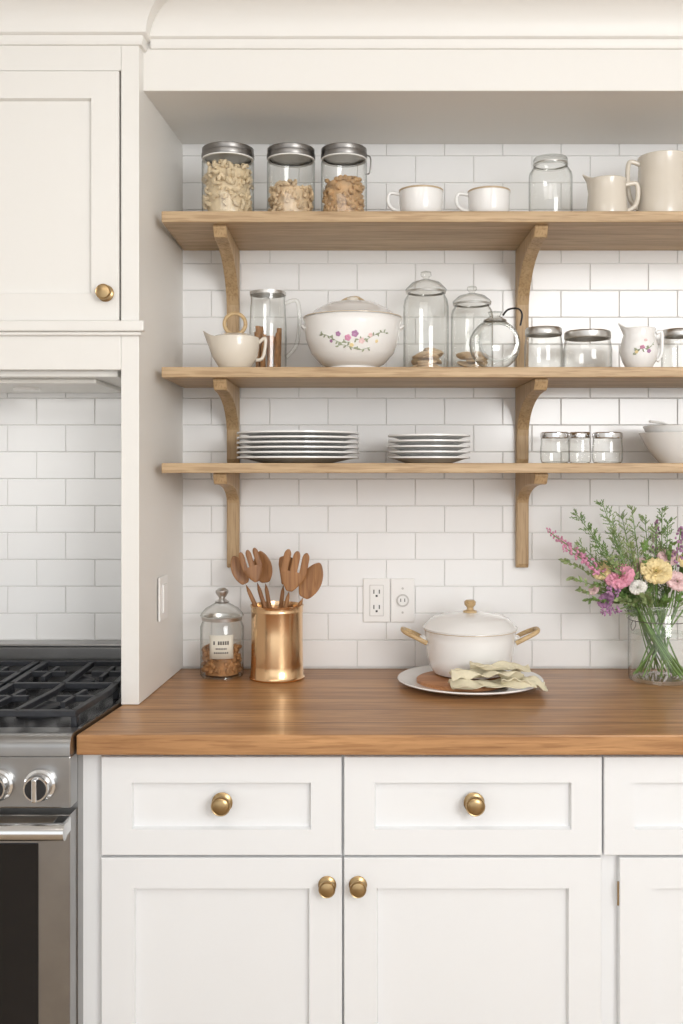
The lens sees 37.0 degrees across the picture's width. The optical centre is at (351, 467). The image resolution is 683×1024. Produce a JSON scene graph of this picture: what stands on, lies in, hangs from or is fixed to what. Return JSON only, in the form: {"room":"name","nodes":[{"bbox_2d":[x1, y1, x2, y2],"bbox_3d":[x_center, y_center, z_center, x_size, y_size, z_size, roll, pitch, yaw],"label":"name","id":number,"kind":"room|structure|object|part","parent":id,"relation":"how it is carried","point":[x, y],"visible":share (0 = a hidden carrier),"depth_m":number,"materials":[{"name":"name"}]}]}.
{"room":"kitchen","nodes":[
{"label":"kitchen","id":0,"kind":"room"},
{"bbox_2d":[0,144,682,668],"bbox_3d":[0.050,0.100,2.608,4.500,2.620,0.123,0,0,0],"label":"wall","id":1,"kind":"structure","parent":0,"point":[51,435],"depth_m":2.55,"materials":[{"name":"white tile"}]},
{"bbox_2d":[213,225,239,331],"bbox_3d":[-0.295,-0.383,2.409,0.030,0.318,0.273,0,0,0],"label":"shelf bracket","id":2,"kind":"object","parent":1,"relation":"attached to","point":[229,251],"visible":0.72,"depth_m":2.47,"materials":[{"name":"brown wood"}]},
{"bbox_2d":[162,211,682,249],"bbox_3d":[0.665,-0.555,2.398,2.170,0.025,0.296,0,0,0],"label":"wall shelf","id":3,"kind":"object","parent":2,"relation":"on","point":[192,230],"depth_m":2.32,"materials":[{"name":"brown wood"}]},
{"bbox_2d":[201,141,253,210],"bbox_3d":[-0.286,-0.652,2.355,0.122,0.170,0.123,0,0,0],"label":"storage jar","id":4,"kind":"object","parent":3,"relation":"on","point":[228,183],"visible":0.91,"depth_m":2.32,"materials":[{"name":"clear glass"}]},
{"bbox_3d":[-0.286,-0.725,2.355,0.122,0.025,0.122,0,0,0],"label":"lid","id":5,"kind":"part","parent":4,"relation":"part of","materials":[{"name":"metal"}]},
{"bbox_2d":[267,142,314,210],"bbox_3d":[-0.141,-0.652,2.355,0.113,0.169,0.113,0,0,0],"label":"storage jar","id":6,"kind":"object","parent":3,"relation":"on","point":[285,195],"visible":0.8,"depth_m":2.32,"materials":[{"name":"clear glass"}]},
{"bbox_3d":[-0.141,-0.724,2.355,0.112,0.025,0.112,0,0,0],"label":"lid","id":7,"kind":"part","parent":6,"relation":"part of","materials":[{"name":"metal"}]},
{"bbox_2d":[321,142,370,210],"bbox_3d":[-0.018,-0.652,2.355,0.108,0.170,0.108,0,0,-43],"label":"storage jar","id":8,"kind":"object","parent":3,"relation":"on","point":[343,193],"visible":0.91,"depth_m":2.32,"materials":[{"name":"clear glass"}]},
{"bbox_3d":[-0.018,-0.725,2.355,0.108,0.025,0.108,0,0,0],"label":"lid","id":9,"kind":"part","parent":8,"relation":"part of","materials":[{"name":"metal"}]},
{"bbox_2d":[386,185,442,210],"bbox_3d":[0.154,-0.603,2.346,0.115,0.072,0.103,0,0,-38],"label":"teacup","id":10,"kind":"object","parent":3,"relation":"on","point":[413,197],"visible":0.66,"depth_m":2.31,"materials":[{"name":"white ceramic"}]},
{"bbox_3d":[0.096,-0.613,2.350,0.034,0.049,0.008,0,0,0],"label":"handle","id":11,"kind":"part","parent":10,"relation":"part of","materials":[{"name":"white ceramic"}]},
{"bbox_2d":[455,186,509,210],"bbox_3d":[0.309,-0.603,2.345,0.113,0.070,0.098,0,0,-37],"label":"teacup","id":12,"kind":"object","parent":3,"relation":"on","point":[482,198],"visible":0.63,"depth_m":2.31,"materials":[{"name":"white ceramic"}]},
{"bbox_3d":[0.254,-0.612,2.350,0.035,0.048,0.008,0,0,0],"label":"handle","id":13,"kind":"part","parent":12,"relation":"part of","materials":[{"name":"white ceramic"}]},
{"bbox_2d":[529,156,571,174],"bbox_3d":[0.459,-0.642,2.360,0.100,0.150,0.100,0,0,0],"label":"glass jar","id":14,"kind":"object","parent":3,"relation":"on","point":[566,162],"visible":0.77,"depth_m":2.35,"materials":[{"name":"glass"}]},
{"bbox_2d":[582,175,639,210],"bbox_3d":[0.592,-0.621,2.335,0.110,0.106,0.093,0,0,36],"label":"jug","id":15,"kind":"object","parent":3,"relation":"on","point":[606,192],"visible":0.73,"depth_m":2.30,"materials":[{"name":"ceramic"}]},
{"bbox_3d":[0.643,-0.621,2.340,0.036,0.076,0.011,0,0,0],"label":"handle","id":16,"kind":"part","parent":15,"relation":"part of","materials":[{"name":"beige ceramic"}]},
{"bbox_2d":[625,150,682,210],"bbox_3d":[0.720,-0.651,2.372,0.128,0.167,0.121,0,0,41],"label":"ceramic pitcher","id":17,"kind":"object","parent":3,"relation":"on","point":[660,173],"visible":0.64,"depth_m":2.32,"materials":[{"name":"white ceramic"}]},
{"bbox_3d":[0.652,-0.657,2.370,0.035,0.119,0.011,0,0,0],"label":"handle","id":18,"kind":"part","parent":17,"relation":"part of","materials":[{"name":"beige ceramic"}]},
{"bbox_2d":[213,473,239,567],"bbox_3d":[-0.295,0.129,2.409,0.030,0.236,0.273,0,0,0],"label":"shelf bracket","id":19,"kind":"object","parent":1,"relation":"attached to","point":[230,482],"visible":0.83,"depth_m":2.52,"materials":[{"name":"brown wood"}]},
{"bbox_2d":[213,378,239,462],"bbox_3d":[-0.295,-0.106,2.409,0.030,0.188,0.273,0,0,0],"label":"shelf bracket","id":20,"kind":"object","parent":1,"relation":"attached to","point":[229,393],"visible":0.92,"depth_m":2.49,"materials":[{"name":"brown wood"}]},
{"bbox_2d":[363,578,389,621],"bbox_3d":[0.061,0.330,2.543,0.068,0.110,0.008,0,0,0],"label":"wall outlet","id":21,"kind":"object","parent":1,"relation":"attached to","point":[376,591],"depth_m":2.54,"materials":[{"name":"white plastic"}]},
{"bbox_2d":[391,578,414,621],"bbox_3d":[0.126,0.330,2.542,0.060,0.110,0.009,0,0,0],"label":"wall outlet","id":22,"kind":"object","parent":1,"relation":"attached to","point":[402,589],"depth_m":2.54,"materials":[{"name":"white plastic"}]},
{"bbox_2d":[162,463,682,472],"bbox_3d":[0.665,0.000,2.398,2.170,0.022,0.296,0,0,0],"label":"wall shelf","id":23,"kind":"object","parent":1,"relation":"attached to","point":[166,467],"depth_m":2.25,"materials":[{"name":"brown wood"}]},
{"bbox_2d":[236,430,358,462],"bbox_3d":[-0.126,-0.047,2.385,0.286,0.072,0.286,0,0,0],"label":"plate stack","id":24,"kind":"object","parent":23,"relation":"on","point":[267,446],"visible":0.98,"depth_m":2.28,"materials":[{"name":"white ceramic"}]},
{"bbox_2d":[388,434,469,462],"bbox_3d":[0.180,-0.044,2.380,0.192,0.065,0.192,0,0,0],"label":"plate stack","id":25,"kind":"object","parent":23,"relation":"on","point":[414,448],"visible":0.98,"depth_m":2.31,"materials":[{"name":"white ceramic"}]},
{"bbox_2d":[540,432,569,461],"bbox_3d":[0.470,-0.047,2.360,0.067,0.071,0.067,0,0,0],"label":"glass jar","id":26,"kind":"object","parent":23,"relation":"on","point":[544,435],"visible":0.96,"depth_m":2.33,"materials":[{"name":"glass"}]},
{"bbox_3d":[0.470,-0.076,2.360,0.067,0.014,0.067,0,0,0],"label":"lid","id":27,"kind":"part","parent":26,"relation":"part of","materials":[{"name":"silver metal"}]},
{"bbox_2d":[569,432,590,461],"bbox_3d":[0.536,-0.048,2.400,0.052,0.073,0.052,0,0,0],"label":"glass jar","id":28,"kind":"object","parent":23,"relation":"on","point":[572,434],"visible":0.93,"depth_m":2.38,"materials":[{"name":"glass"}]},
{"bbox_3d":[0.536,-0.077,2.400,0.052,0.014,0.052,0,0,0],"label":"lid","id":29,"kind":"part","parent":28,"relation":"part of","materials":[{"name":"silver metal"}]},
{"bbox_2d":[592,432,622,462],"bbox_3d":[0.591,-0.047,2.360,0.069,0.071,0.069,0,0,0],"label":"glass jar","id":30,"kind":"object","parent":23,"relation":"on","point":[596,435],"visible":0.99,"depth_m":2.33,"materials":[{"name":"glass"}]},
{"bbox_3d":[0.591,-0.076,2.360,0.069,0.014,0.069,0,0,0],"label":"lid","id":31,"kind":"part","parent":30,"relation":"part of","materials":[{"name":"silver metal"}]},
{"bbox_2d":[639,420,682,462],"bbox_3d":[0.768,-0.061,2.390,0.188,0.099,0.188,0,0,0],"label":"serving bowl","id":32,"kind":"object","parent":23,"relation":"on","point":[664,442],"visible":0.92,"depth_m":2.34,"materials":[{"name":"white ceramic"}]},
{"bbox_2d":[643,425,682,431],"bbox_3d":[0.769,-0.063,2.390,0.169,0.071,0.169,0,0,0],"label":"bowl","id":33,"kind":"object","parent":32,"relation":"on","point":[652,428],"depth_m":2.33,"materials":[{"name":"white ceramic"}]},
{"bbox_2d":[515,225,547,366],"bbox_3d":[0.422,-0.383,2.409,0.030,0.318,0.273,0,0,0],"label":"shelf bracket","id":34,"kind":"object","parent":1,"relation":"attached to","point":[526,254],"visible":0.8,"depth_m":2.50,"materials":[{"name":"brown wood"}]},
{"bbox_2d":[515,473,547,567],"bbox_3d":[0.422,0.129,2.409,0.030,0.236,0.273,0,0,0],"label":"shelf bracket","id":35,"kind":"object","parent":1,"relation":"attached to","point":[525,483],"visible":0.94,"depth_m":2.52,"materials":[{"name":"brown wood"}]},
{"bbox_2d":[515,378,547,462],"bbox_3d":[0.422,-0.106,2.409,0.030,0.188,0.273,0,0,0],"label":"shelf bracket","id":36,"kind":"object","parent":1,"relation":"attached to","point":[526,395],"visible":0.94,"depth_m":2.50,"materials":[{"name":"brown wood"}]},
{"bbox_2d":[162,367,682,387],"bbox_3d":[0.665,-0.212,2.398,2.170,0.023,0.296,0,0,0],"label":"wall shelf","id":37,"kind":"object","parent":36,"relation":"on","point":[185,377],"depth_m":2.25,"materials":[{"name":"brown wood"}]},
{"bbox_2d":[203,311,266,366],"bbox_3d":[-0.267,-0.290,2.325,0.113,0.133,0.112,0,0,43],"label":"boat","id":38,"kind":"object","parent":37,"relation":"on","point":[228,349],"visible":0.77,"depth_m":2.29,"materials":[{"name":"beige ceramic"}]},
{"bbox_2d":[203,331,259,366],"bbox_3d":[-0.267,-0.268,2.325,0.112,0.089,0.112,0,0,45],"label":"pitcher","id":39,"kind":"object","parent":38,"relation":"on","point":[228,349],"depth_m":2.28,"materials":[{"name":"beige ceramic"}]},
{"bbox_3d":[-0.267,-0.328,2.325,0.057,0.057,0.009,0,0,0],"label":"ring handle","id":40,"kind":"part","parent":38,"relation":"part of","materials":[{"name":"brown wood"}]},
{"bbox_3d":[-0.267,-0.301,2.325,0.104,0.013,0.104,0,0,0],"label":"lid","id":41,"kind":"part","parent":38,"relation":"part of","materials":[{"name":"beige ceramic"}]},
{"bbox_3d":[-0.207,-0.271,2.325,0.027,0.058,0.008,0,0,0],"label":"handle","id":42,"kind":"part","parent":38,"relation":"part of","materials":[{"name":"beige ceramic"}]},
{"bbox_2d":[249,289,301,366],"bbox_3d":[-0.192,-0.325,2.459,0.114,0.203,0.090,0,0,32],"label":"glass pitcher","id":43,"kind":"object","parent":37,"relation":"on","point":[273,343],"visible":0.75,"depth_m":2.45,"materials":[{"name":"glass"}]},
{"bbox_3d":[-0.203,-0.422,2.465,0.088,0.010,0.088,0,0,0],"label":"lid","id":44,"kind":"part","parent":43,"relation":"part of","materials":[{"name":"metal"}]},
{"bbox_2d":[301,296,403,366],"bbox_3d":[0.001,-0.312,2.375,0.240,0.177,0.230,0,0,0],"label":"soup tureen","id":45,"kind":"object","parent":37,"relation":"on","point":[352,331],"visible":0.93,"depth_m":2.29,"materials":[{"name":"white ceramic"}]},
{"bbox_3d":[0.001,-0.367,2.375,0.228,0.041,0.228,0,0,0],"label":"lid","id":46,"kind":"part","parent":45,"relation":"part of","materials":[{"name":"white ceramic"}]},
{"bbox_3d":[0.001,-0.393,2.375,0.029,0.014,0.015,0,0,0],"label":"lid knob","id":47,"kind":"part","parent":45,"relation":"part of","materials":[{"name":"beige ceramic"}]},
{"bbox_2d":[352,330,358,336],"bbox_3d":[0.007,-0.299,2.266,0.016,0.015,0.006,0,0,0],"label":"flower","id":48,"kind":"object","parent":45,"relation":"on","point":[355,333],"depth_m":2.27,"materials":[{"name":"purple paint"}]},
{"bbox_2d":[403,279,448,366],"bbox_3d":[0.178,-0.349,2.450,0.108,0.250,0.108,0,0,0],"label":"glass canister","id":49,"kind":"object","parent":37,"relation":"on","point":[429,357],"visible":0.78,"depth_m":2.43,"materials":[{"name":"glass"}]},
{"bbox_3d":[0.178,-0.449,2.450,0.100,0.050,0.099,0,0,0],"label":"lid","id":50,"kind":"part","parent":49,"relation":"part of","materials":[{"name":"clear glass"}]},
{"bbox_2d":[451,286,492,366],"bbox_3d":[0.289,-0.331,2.460,0.101,0.217,0.101,0,0,0],"label":"glass canister","id":51,"kind":"object","parent":37,"relation":"on","point":[479,357],"visible":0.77,"depth_m":2.44,"materials":[{"name":"glass"}]},
{"bbox_2d":[469,307,522,366],"bbox_3d":[0.330,-0.296,2.333,0.123,0.144,0.110,0,0,0],"label":"apothecary jar","id":52,"kind":"object","parent":37,"relation":"on","point":[508,309],"visible":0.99,"depth_m":2.33,"materials":[{"name":"clear glass"}]},
{"bbox_2d":[524,326,562,366],"bbox_3d":[0.443,-0.274,2.360,0.088,0.101,0.088,0,0,0],"label":"glass jar","id":53,"kind":"object","parent":37,"relation":"on","point":[535,331],"visible":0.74,"depth_m":2.33,"materials":[{"name":"glass"}]},
{"bbox_3d":[0.443,-0.315,2.360,0.085,0.018,0.085,0,0,0],"label":"lid","id":54,"kind":"part","parent":53,"relation":"part of","materials":[{"name":"metal"}]},
{"bbox_2d":[618,323,663,366],"bbox_3d":[0.656,-0.278,2.330,0.087,0.109,0.087,0,0,-42],"label":"creamer","id":55,"kind":"object","parent":37,"relation":"on","point":[639,346],"visible":0.96,"depth_m":2.30,"materials":[{"name":"white ceramic"}]},
{"bbox_3d":[0.703,-0.279,2.330,0.020,0.074,0.008,0,0,0],"label":"handle","id":56,"kind":"part","parent":55,"relation":"part of","materials":[{"name":"white ceramic"}]},
{"bbox_2d":[661,328,682,366],"bbox_3d":[0.785,-0.278,2.450,0.082,0.109,0.082,0,0,0],"label":"glass jar","id":57,"kind":"object","parent":37,"relation":"on","point":[672,333],"visible":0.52,"depth_m":2.43,"materials":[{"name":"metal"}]},
{"bbox_3d":[0.785,-0.323,2.450,0.080,0.018,0.080,0,0,0],"label":"lid","id":58,"kind":"part","parent":57,"relation":"part of","materials":[{"name":"metal"}]},
{"bbox_3d":[0.050,1.450,0.310,4.740,0.080,4.720,0,0,0],"label":"floor","id":59,"kind":"structure","parent":0,"visible":0},
{"bbox_2d":[0,641,121,1023],"bbox_3d":[-0.886,0.920,2.188,0.790,0.980,0.716,0,0,0],"label":"gas range","id":60,"kind":"object","parent":59,"relation":"on","point":[51,692],"visible":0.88,"depth_m":1.89,"materials":[{"name":"silver metal"}]},
{"bbox_3d":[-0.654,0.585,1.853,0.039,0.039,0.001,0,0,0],"label":"knob","id":61,"kind":"part","parent":60,"relation":"part of","materials":[{"name":"silver metal"}]},
{"bbox_3d":[-0.654,0.585,1.871,0.061,0.061,0.034,0,0,0],"label":"burner knob","id":62,"kind":"part","parent":60,"relation":"part of","materials":[{"name":"silver metal"}]},
{"bbox_3d":[-0.885,0.658,1.845,0.732,0.031,0.031,0,0,0],"label":"door handle","id":63,"kind":"part","parent":60,"relation":"part of","materials":[{"name":"silver metal"}]},
{"bbox_3d":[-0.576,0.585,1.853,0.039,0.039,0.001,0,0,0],"label":"knob","id":64,"kind":"part","parent":60,"relation":"part of","materials":[{"name":"metal"}]},
{"bbox_2d":[0,808,76,1023],"bbox_3d":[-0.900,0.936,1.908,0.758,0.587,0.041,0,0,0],"label":"oven","id":65,"kind":"object","parent":60,"relation":"in","point":[38,879],"depth_m":1.89,"materials":[{"name":"silver metal"}]},
{"bbox_3d":[-0.900,0.582,1.909,0.762,0.096,0.042,0,0,0],"label":"control panel","id":66,"kind":"part","parent":60,"relation":"part of","materials":[{"name":"silver metal"}]},
{"bbox_3d":[-0.576,0.585,1.871,0.061,0.061,0.034,0,0,0],"label":"burner knob","id":67,"kind":"part","parent":60,"relation":"part of","materials":[{"name":"silver metal"}]},
{"bbox_2d":[0,674,120,726],"bbox_3d":[-0.881,0.505,2.215,0.765,0.009,0.530,0,0,0],"label":"cooktop","id":68,"kind":"object","parent":60,"relation":"in","point":[95,713],"depth_m":2.12,"materials":[{"name":"black metal"}]},
{"bbox_3d":[-0.533,0.658,1.867,0.026,0.030,0.045,0,0,0],"label":"handle post","id":69,"kind":"part","parent":60,"relation":"part of","materials":[{"name":"silver metal"}]},
{"bbox_2d":[83,755,682,1023],"bbox_3d":[0.731,0.974,2.224,2.498,0.872,0.631,0,0,0],"label":"base cabinet","id":70,"kind":"object","parent":59,"relation":"on","point":[218,889],"visible":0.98,"depth_m":1.95,"materials":[{"name":"white paint"}]},
{"bbox_3d":[-0.248,0.643,1.946,0.457,0.187,0.016,0,0,0],"label":"drawer","id":71,"kind":"part","parent":70,"relation":"part of","materials":[{"name":"white paint"}]},
{"bbox_3d":[-0.248,1.013,1.946,0.458,0.544,0.016,0,0,0],"label":"door","id":72,"kind":"part","parent":70,"relation":"part of","materials":[{"name":"white paint"}]},
{"bbox_3d":[-0.246,0.636,1.923,0.040,0.040,0.029,0,0,0],"label":"knob","id":73,"kind":"part","parent":70,"relation":"part of","materials":[{"name":"gold metal"}]},
{"bbox_3d":[-0.047,0.792,1.923,0.035,0.035,0.029,0,0,0],"label":"knob","id":74,"kind":"part","parent":70,"relation":"part of","materials":[{"name":"gold metal"}]},
{"bbox_3d":[0.011,0.792,1.923,0.035,0.035,0.029,0,0,0],"label":"knob","id":75,"kind":"part","parent":70,"relation":"part of","materials":[{"name":"gold metal"}]},
{"bbox_2d":[77,669,682,754],"bbox_3d":[0.742,0.519,2.228,2.516,0.038,0.636,0,0,0],"label":"countertop","id":76,"kind":"structure","parent":70,"relation":"on","point":[327,711],"depth_m":2.04,"materials":[{"name":"brown wood"}]},
{"bbox_2d":[0,0,182,704],"bbox_3d":[-1.054,-0.305,2.295,1.433,1.608,0.508,0,0,0],"label":"upper cabinet","id":77,"kind":"object","parent":76,"relation":"on","point":[91,271],"visible":0.98,"depth_m":2.16,"materials":[{"name":"beige paint"}]},
{"bbox_2d":[0,371,120,392],"bbox_3d":[-1.109,-0.214,2.357,1.221,0.072,0.365,0,0,0],"label":"hood insert","id":78,"kind":"object","parent":77,"relation":"attached to","point":[10,381],"visible":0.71,"depth_m":2.22,"materials":[{"name":"beige paint"}]},
{"bbox_3d":[-0.721,-0.573,2.158,0.460,0.527,0.020,0,0,0],"label":"door","id":79,"kind":"part","parent":77,"relation":"part of","materials":[{"name":"beige paint"}]},
{"bbox_3d":[-0.518,-0.367,2.134,0.036,0.036,0.029,0,0,0],"label":"knob","id":80,"kind":"part","parent":77,"relation":"part of","materials":[{"name":"gold metal"}]},
{"bbox_3d":[-0.455,-0.305,2.349,0.064,1.608,0.399,0,0,0],"label":"panel","id":81,"kind":"part","parent":77,"relation":"part of","materials":[{"name":"beige paint"}]},
{"bbox_2d":[158,575,167,621],"bbox_3d":[-0.430,0.297,2.330,0.009,0.100,0.070,0,0,4],"label":"light switch","id":82,"kind":"object","parent":77,"relation":"attached to","point":[162,581],"visible":1,"depth_m":2.31,"materials":[{"name":"plastic"}]},
{"bbox_2d":[200,587,243,677],"bbox_3d":[-0.312,0.394,2.449,0.103,0.212,0.105,0,0,0],"label":"cookie jar","id":83,"kind":"object","parent":76,"relation":"on","point":[220,657],"visible":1,"depth_m":2.41,"materials":[{"name":"clear glass"}]},
{"bbox_3d":[-0.312,0.430,2.450,0.103,0.139,0.103,0,0,0],"label":"glass","id":84,"kind":"part","parent":83,"relation":"part of","materials":[{"name":"clear glass"}]},
{"bbox_2d":[230,548,322,683],"bbox_3d":[-0.177,0.344,2.427,0.183,0.312,0.134,0,0,-33],"label":"utensil crock","id":85,"kind":"object","parent":76,"relation":"on","point":[276,626],"visible":1,"depth_m":2.40,"materials":[{"name":"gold metal"}]},
{"bbox_2d":[397,665,543,695],"bbox_3d":[0.271,0.490,2.345,0.333,0.018,0.333,0,0,0],"label":"serving plate","id":86,"kind":"object","parent":76,"relation":"on","point":[408,677],"visible":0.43,"depth_m":2.27,"materials":[{"name":"white ceramic"}]},
{"bbox_2d":[417,671,502,691],"bbox_3d":[0.252,0.486,2.335,0.208,0.011,0.208,0,0,0],"label":"wooden trivet","id":87,"kind":"object","parent":86,"relation":"on","point":[430,679],"visible":0.46,"depth_m":2.29,"materials":[{"name":"brown wood"}]},
{"bbox_2d":[400,599,539,679],"bbox_3d":[0.276,0.394,2.385,0.284,0.172,0.220,0,0,35],"label":"cooking pot","id":88,"kind":"object","parent":87,"relation":"on","point":[452,639],"visible":0.94,"depth_m":2.31,"materials":[{"name":"white ceramic"}]},
{"bbox_3d":[0.144,0.391,2.385,0.062,0.038,0.071,0,0,0],"label":"handle","id":89,"kind":"part","parent":88,"relation":"part of","materials":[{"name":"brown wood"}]},
{"bbox_3d":[0.276,0.323,2.385,0.032,0.030,0.032,0,0,0],"label":"lid knob","id":90,"kind":"part","parent":88,"relation":"part of","materials":[{"name":"brown wood"}]},
{"bbox_3d":[0.276,0.355,2.385,0.220,0.037,0.220,0,0,0],"label":"lid","id":91,"kind":"part","parent":88,"relation":"part of","materials":[{"name":"white ceramic"}]},
{"bbox_3d":[0.408,0.391,2.385,0.062,0.038,0.071,0,0,0],"label":"handle","id":92,"kind":"part","parent":88,"relation":"part of","materials":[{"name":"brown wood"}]},
{"bbox_2d":[448,661,547,690],"bbox_3d":[0.322,0.455,2.238,0.220,0.062,0.086,0,0,-7],"label":"linen napkin","id":93,"kind":"object","parent":86,"relation":"on","point":[460,678],"visible":1,"depth_m":2.22,"materials":[{"name":"fabric"}]},
{"bbox_2d":[546,499,682,685],"bbox_3d":[0.661,0.286,2.385,0.398,0.425,0.158,0,0,-9],"label":"flower vase","id":94,"kind":"object","parent":76,"relation":"on","point":[617,576],"visible":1,"depth_m":2.38,"materials":[{"name":"clear glass"}]},
{"bbox_3d":[0.229,1.013,1.946,0.489,0.544,0.016,0,0,0],"label":"door","id":95,"kind":"part","parent":70,"relation":"part of","materials":[{"name":"white paint"}]},
{"bbox_3d":[0.230,0.643,1.946,0.490,0.187,0.016,0,0,0],"label":"drawer","id":96,"kind":"part","parent":70,"relation":"part of","materials":[{"name":"white paint"}]},
{"bbox_3d":[0.232,0.636,1.923,0.040,0.040,0.029,0,0,0],"label":"knob","id":97,"kind":"part","parent":70,"relation":"part of","materials":[{"name":"gold metal"}]},
{"bbox_3d":[0.724,0.643,1.946,0.490,0.187,0.016,0,0,0],"label":"drawer","id":98,"kind":"part","parent":70,"relation":"part of","materials":[{"name":"white paint"}]},
{"bbox_3d":[0.739,1.013,1.946,0.461,0.544,0.016,0,0,0],"label":"door","id":99,"kind":"part","parent":70,"relation":"part of","materials":[{"name":"white paint"}]},
{"bbox_3d":[0.050,-1.160,0.310,4.740,0.100,4.720,0,0,0],"label":"ceiling","id":100,"kind":"structure","parent":0,"visible":0},
{"bbox_2d":[143,0,682,143],"bbox_3d":[0.922,-0.959,2.311,2.755,0.301,0.470,0,0,0],"label":"soffit bulkhead","id":101,"kind":"object","parent":100,"relation":"attached to","point":[241,71],"visible":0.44,"depth_m":2.19,"materials":[{"name":"beige paint"}]}
]}

